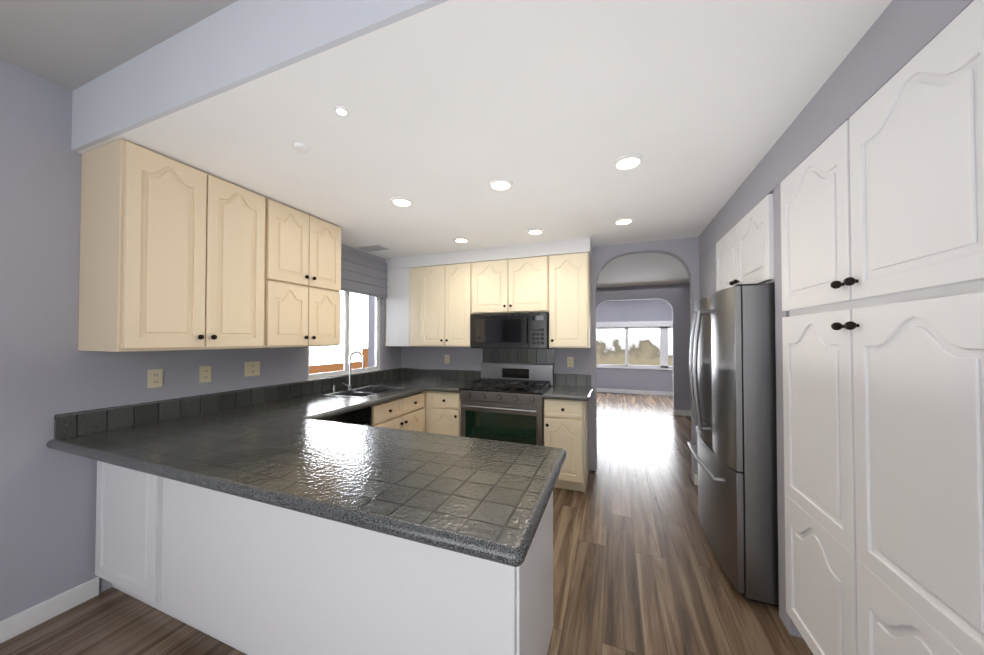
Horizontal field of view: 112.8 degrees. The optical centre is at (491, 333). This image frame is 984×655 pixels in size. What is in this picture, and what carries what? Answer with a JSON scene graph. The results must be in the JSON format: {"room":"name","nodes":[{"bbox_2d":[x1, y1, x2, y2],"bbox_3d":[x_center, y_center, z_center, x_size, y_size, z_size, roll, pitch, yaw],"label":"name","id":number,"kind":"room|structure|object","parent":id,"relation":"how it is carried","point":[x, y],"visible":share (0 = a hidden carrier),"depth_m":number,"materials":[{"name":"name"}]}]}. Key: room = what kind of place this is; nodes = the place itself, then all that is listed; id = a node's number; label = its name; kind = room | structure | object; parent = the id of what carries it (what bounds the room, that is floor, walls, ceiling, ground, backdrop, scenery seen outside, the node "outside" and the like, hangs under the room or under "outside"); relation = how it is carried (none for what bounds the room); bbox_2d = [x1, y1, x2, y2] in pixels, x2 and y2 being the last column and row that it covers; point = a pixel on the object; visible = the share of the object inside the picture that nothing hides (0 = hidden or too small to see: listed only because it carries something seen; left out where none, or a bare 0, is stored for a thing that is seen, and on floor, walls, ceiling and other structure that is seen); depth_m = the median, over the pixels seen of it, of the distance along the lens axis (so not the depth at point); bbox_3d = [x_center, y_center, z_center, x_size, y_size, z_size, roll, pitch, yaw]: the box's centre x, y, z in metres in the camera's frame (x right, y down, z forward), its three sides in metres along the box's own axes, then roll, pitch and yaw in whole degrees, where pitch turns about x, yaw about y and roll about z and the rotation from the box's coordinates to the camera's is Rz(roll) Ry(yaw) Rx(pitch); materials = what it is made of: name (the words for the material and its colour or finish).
{"room":"kitchen","nodes":[
{"label":"kitchen","id":0,"kind":"room"},
{"bbox_2d":[0,392,812,654],"bbox_3d":[1.051,1.534,3.610,6.056,0.100,11.240,0,-1,21],"label":"floor","id":1,"kind":"structure","parent":0,"point":[637,569],"depth_m":1.87,"materials":[{"name":"brown wood"}]},
{"bbox_2d":[95,461,218,639],"bbox_3d":[-1.617,1.024,1.928,1.042,0.868,0.633,0,-1,21],"label":"base cabinet","id":2,"kind":"object","parent":1,"relation":"on","point":[157,537],"depth_m":1.61,"materials":[{"name":"white wood"}]},
{"bbox_2d":[219,492,290,654],"bbox_3d":[-0.911,1.020,1.679,0.455,0.868,0.604,0,-1,21],"label":"base cabinet","id":3,"kind":"object","parent":1,"relation":"on","point":[247,576],"depth_m":1.38,"materials":[{"name":"white wood"}]},
{"bbox_2d":[291,510,386,654],"bbox_3d":[-0.483,1.018,1.518,0.460,0.868,0.604,0,-1,21],"label":"base cabinet","id":4,"kind":"object","parent":1,"relation":"on","point":[339,570],"depth_m":1.22,"materials":[{"name":"white wood"}]},
{"bbox_2d":[323,406,370,425],"bbox_3d":[-1.385,1.036,2.597,0.610,0.865,0.592,0,-1,21],"label":"dishwasher","id":5,"kind":"object","parent":1,"relation":"on","point":[362,416],"visible":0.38,"depth_m":2.63,"materials":[{"name":"black"}]},
{"bbox_2d":[369,391,424,431],"bbox_3d":[-1.232,1.043,3.261,0.827,0.869,2.186,0,-1,21],"label":"base cabinet","id":6,"kind":"object","parent":1,"relation":"on","point":[406,413],"visible":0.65,"depth_m":3.17,"materials":[{"name":"beige wood"}]},
{"bbox_2d":[46,368,457,469],"bbox_3d":[-1.362,0.525,2.906,0.840,0.177,2.958,0,-1,21],"label":"countertop","id":7,"kind":"structure","parent":6,"relation":"on","point":[116,435],"depth_m":2.11,"materials":[{"name":"tile"}]},
{"bbox_2d":[325,351,404,397],"bbox_3d":[-1.261,0.454,3.243,0.490,0.570,0.634,0,-1,21],"label":"sink","id":8,"kind":"object","parent":7,"relation":"in","point":[367,391],"visible":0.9,"depth_m":3.33,"materials":[{"name":"silver metal"}]},
{"bbox_2d":[134,413,566,566],"bbox_3d":[-0.563,0.566,1.466,1.667,0.052,0.823,0,-1,21],"label":"countertop","id":9,"kind":"structure","parent":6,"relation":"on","point":[286,446],"depth_m":1.23,"materials":[{"name":"tile"}]},
{"bbox_2d":[386,368,421,372],"bbox_3d":[-0.962,0.535,3.973,0.360,0.165,0.678,0,-1,21],"label":"backsplash","id":10,"kind":"structure","parent":6,"relation":"on","point":[416,370],"depth_m":4.33,"materials":[{"name":"tile"}]},
{"bbox_2d":[425,391,461,435],"bbox_3d":[-0.434,1.051,3.768,0.434,0.869,0.676,0,-1,21],"label":"base cabinet","id":11,"kind":"object","parent":1,"relation":"on","point":[442,412],"visible":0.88,"depth_m":3.48,"materials":[{"name":"beige wood"}]},
{"bbox_2d":[387,491,552,654],"bbox_3d":[-0.039,1.015,1.352,0.487,0.868,0.604,0,-1,21],"label":"base cabinet","id":12,"kind":"object","parent":1,"relation":"on","point":[440,601],"depth_m":1.07,"materials":[{"name":"white wood"}]},
{"bbox_2d":[460,363,553,445],"bbox_3d":[0.174,0.915,3.522,0.866,1.134,0.689,0,-1,21],"label":"range","id":13,"kind":"object","parent":1,"relation":"on","point":[504,402],"visible":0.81,"depth_m":3.30,"materials":[{"name":"silver metal"}]},
{"bbox_2d":[544,399,588,491],"bbox_3d":[0.766,1.044,3.318,0.373,0.869,0.676,0,-1,21],"label":"base cabinet","id":14,"kind":"object","parent":1,"relation":"on","point":[566,425],"visible":0.88,"depth_m":3.04,"materials":[{"name":"beige wood"}]},
{"bbox_2d":[538,349,593,400],"bbox_3d":[0.788,0.390,3.315,0.422,0.451,0.650,0,-1,21],"label":"countertop","id":15,"kind":"structure","parent":14,"relation":"on","point":[577,387],"depth_m":3.56,"materials":[{"name":"tile"}]},
{"bbox_2d":[687,283,778,606],"bbox_3d":[1.796,0.595,2.105,0.894,1.731,0.910,0,-1,21],"label":"fridge","id":16,"kind":"object","parent":1,"relation":"on","point":[732,365],"visible":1,"depth_m":1.79,"materials":[{"name":"silver metal"}]},
{"bbox_2d":[780,0,983,654],"bbox_3d":[1.355,0.332,0.550,0.681,2.211,2.012,0,-1,21],"label":"pantry","id":17,"kind":"object","parent":1,"relation":"on","point":[882,226],"visible":1,"depth_m":0.97,"materials":[{"name":"white wood"}]},
{"bbox_2d":[0,0,891,287],"bbox_3d":[1.005,-1.165,3.731,5.800,0.420,11.120,0,-1,21],"label":"ceiling","id":18,"kind":"structure","parent":0,"point":[552,110],"depth_m":1.49,"materials":[{"name":"paint"}]},
{"bbox_2d":[292,142,309,153],"bbox_3d":[-1.000,-0.971,1.714,0.079,0.025,0.079,0,-1,21],"label":"smoke detector","id":19,"kind":"object","parent":18,"relation":"attached to","point":[300,147],"visible":0.98,"depth_m":1.70,"materials":[{"name":"white plastic"}]},
{"bbox_2d":[335,106,348,115],"bbox_3d":[-0.664,-0.983,1.443,0.056,0.010,0.056,0,-1,21],"label":"recessed light","id":20,"kind":"object","parent":18,"relation":"in","point":[341,110],"visible":1,"depth_m":1.44,"materials":[{"name":"white"}]},
{"bbox_2d":[357,245,388,251],"bbox_3d":[-1.325,-0.948,3.640,0.300,0.015,0.160,0,-1,21],"label":"ceiling vent","id":21,"kind":"object","parent":18,"relation":"in","point":[373,248],"visible":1,"depth_m":3.61,"materials":[{"name":"grey metal"}]},
{"bbox_2d":[390,197,413,206],"bbox_3d":[-0.664,-0.969,2.410,0.170,0.010,0.170,0,-1,21],"label":"recessed light","id":22,"kind":"object","parent":18,"relation":"in","point":[401,201],"visible":1,"depth_m":2.40,"materials":[{"name":"white"}]},
{"bbox_2d":[453,238,469,242],"bbox_3d":[-0.313,-0.955,3.346,0.170,0.010,0.170,0,-1,21],"label":"recessed light","id":23,"kind":"object","parent":18,"relation":"in","point":[461,240],"visible":0.96,"depth_m":3.35,"materials":[{"name":"white"}]},
{"bbox_2d":[488,178,513,190],"bbox_3d":[0.057,-0.973,2.140,0.170,0.010,0.170,0,-1,21],"label":"recessed light","id":24,"kind":"object","parent":18,"relation":"in","point":[500,184],"visible":1,"depth_m":2.13,"materials":[{"name":"white"}]},
{"bbox_2d":[526,228,543,234],"bbox_3d":[0.408,-0.959,3.076,0.170,0.010,0.170,0,-1,21],"label":"recessed light","id":25,"kind":"object","parent":18,"relation":"in","point":[536,231],"visible":1,"depth_m":3.07,"materials":[{"name":"white"}]},
{"bbox_2d":[613,217,633,224],"bbox_3d":[1.129,-0.963,2.806,0.170,0.010,0.170,0,-1,21],"label":"recessed light","id":26,"kind":"object","parent":18,"relation":"in","point":[624,221],"visible":1,"depth_m":2.80,"materials":[{"name":"white"}]},
{"bbox_2d":[612,154,643,170],"bbox_3d":[0.777,-0.977,1.869,0.170,0.010,0.170,0,-1,21],"label":"recessed light","id":27,"kind":"object","parent":18,"relation":"in","point":[627,162],"visible":1,"depth_m":1.87,"materials":[{"name":"white"}]},
{"bbox_2d":[0,0,973,637],"bbox_3d":[0.984,0.104,3.656,6.040,2.760,11.240,0,-1,21],"label":"wall","id":28,"kind":"structure","parent":0,"point":[48,132],"depth_m":1.66,"materials":[{"name":"paint"}]},
{"bbox_2d":[0,577,98,643],"bbox_3d":[-2.673,1.389,0.571,0.015,0.100,2.690,0,-1,21],"label":"baseboard","id":29,"kind":"structure","parent":28,"relation":"attached to","point":[28,619],"depth_m":1.66,"materials":[{"name":"white wood"}]},
{"bbox_2d":[148,369,162,387],"bbox_3d":[-2.123,0.281,2.063,0.009,0.115,0.070,0,-1,21],"label":"electrical outlet","id":30,"kind":"object","parent":28,"relation":"attached to","point":[155,378],"visible":1,"depth_m":2.06,"materials":[{"name":"beige plastic"}]},
{"bbox_2d":[78,139,264,351],"bbox_3d":[-1.896,-0.441,2.030,0.463,1.073,0.718,0,-1,21],"label":"upper cabinet","id":31,"kind":"object","parent":28,"relation":"attached to","point":[172,254],"visible":1,"depth_m":1.78,"materials":[{"name":"beige wood"}]},
{"bbox_2d":[199,366,211,382],"bbox_3d":[-2.028,0.285,2.316,0.009,0.115,0.070,0,-1,21],"label":"electrical outlet","id":32,"kind":"object","parent":28,"relation":"attached to","point":[204,373],"visible":1,"depth_m":2.31,"materials":[{"name":"beige plastic"}]},
{"bbox_2d":[244,361,259,376],"bbox_3d":[-1.916,0.279,2.615,0.009,0.115,0.115,0,-1,21],"label":"electrical outlet","id":33,"kind":"object","parent":28,"relation":"attached to","point":[252,368],"visible":1,"depth_m":2.61,"materials":[{"name":"beige plastic"}]},
{"bbox_2d":[263,197,340,347],"bbox_3d":[-1.650,-0.431,2.687,0.463,1.073,0.679,0,-1,21],"label":"upper cabinet","id":34,"kind":"object","parent":28,"relation":"attached to","point":[302,289],"visible":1,"depth_m":2.55,"materials":[{"name":"beige wood"}]},
{"bbox_2d":[308,291,379,379],"bbox_3d":[-1.607,-0.065,3.615,0.110,1.018,1.056,0,-1,21],"label":"kitchen window","id":35,"kind":"structure","parent":28,"relation":"in","point":[360,322],"depth_m":3.71,"materials":[{"name":"white"}]},
{"bbox_2d":[341,248,387,297],"bbox_3d":[-1.522,-0.676,3.609,0.053,0.440,1.090,0,-1,21],"label":"shade","id":36,"kind":"object","parent":28,"relation":"attached to","point":[363,274],"visible":0.48,"depth_m":3.71,"materials":[{"name":"grey fabric"}]},
{"bbox_2d":[385,263,471,346],"bbox_3d":[-0.742,-0.328,4.054,1.200,0.964,0.393,0,-1,21],"label":"upper cabinet","id":37,"kind":"object","parent":28,"relation":"attached to","point":[429,306],"visible":0.92,"depth_m":3.88,"materials":[{"name":"beige wood"}]},
{"bbox_2d":[444,355,449,363],"bbox_3d":[-0.577,0.322,4.190,0.070,0.115,0.009,0,-1,21],"label":"electrical outlet","id":38,"kind":"object","parent":28,"relation":"attached to","point":[446,359],"visible":1,"depth_m":4.18,"materials":[{"name":"beige plastic"}]},
{"bbox_2d":[472,256,548,313],"bbox_3d":[0.230,-0.521,3.693,0.870,0.588,0.393,0,-1,21],"label":"upper cabinet","id":39,"kind":"object","parent":28,"relation":"attached to","point":[519,285],"visible":0.98,"depth_m":3.53,"materials":[{"name":"beige wood"}]},
{"bbox_2d":[470,312,551,348],"bbox_3d":[0.221,-0.029,3.659,0.862,0.383,0.447,0,-1,21],"label":"over-the-range microwave","id":40,"kind":"object","parent":39,"relation":"attached to","point":[511,331],"visible":1,"depth_m":3.48,"materials":[{"name":"black metal"}]},
{"bbox_2d":[549,252,590,347],"bbox_3d":[0.827,-0.336,3.466,0.399,0.964,0.393,0,-1,21],"label":"upper cabinet","id":41,"kind":"object","parent":28,"relation":"attached to","point":[569,300],"visible":1,"depth_m":3.32,"materials":[{"name":"beige wood"}]},
{"bbox_2d":[567,357,573,366],"bbox_3d":[0.874,0.314,3.645,0.070,0.115,0.009,0,-1,21],"label":"electrical outlet","id":42,"kind":"object","parent":28,"relation":"attached to","point":[570,361],"visible":1,"depth_m":3.64,"materials":[{"name":"beige plastic"}]},
{"bbox_2d":[596,321,672,369],"bbox_3d":[3.487,0.293,8.621,4.000,1.230,0.120,0,-1,21],"label":"sunroom window","id":43,"kind":"structure","parent":28,"relation":"in","point":[663,326],"depth_m":8.43,"materials":[{"name":"white"}]},
{"bbox_2d":[596,388,672,395],"bbox_3d":[2.912,1.510,8.778,5.800,0.100,0.015,0,-1,21],"label":"baseboard","id":44,"kind":"structure","parent":28,"relation":"attached to","point":[664,393],"depth_m":8.47,"materials":[{"name":"white wood"}]},
{"bbox_2d":[674,410,690,415],"bbox_3d":[4.099,1.468,5.878,1.460,0.100,0.016,0,-1,21],"label":"baseboard","id":45,"kind":"structure","parent":28,"relation":"attached to","point":[676,412],"depth_m":6.08,"materials":[{"name":"white"}]},
{"bbox_2d":[716,192,774,291],"bbox_3d":[1.923,-0.512,2.076,0.681,0.477,0.979,0,-1,21],"label":"upper cabinet","id":46,"kind":"object","parent":28,"relation":"attached to","point":[744,249],"visible":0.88,"depth_m":1.98,"materials":[{"name":"white wood"}]},
{"label":"outside","id":47,"kind":"structure","parent":0,"visible":0},
{"bbox_2d":[596,328,672,365],"bbox_3d":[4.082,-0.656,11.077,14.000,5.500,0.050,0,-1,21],"label":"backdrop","id":48,"kind":"structure","parent":47,"point":[643,346],"depth_m":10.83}
]}

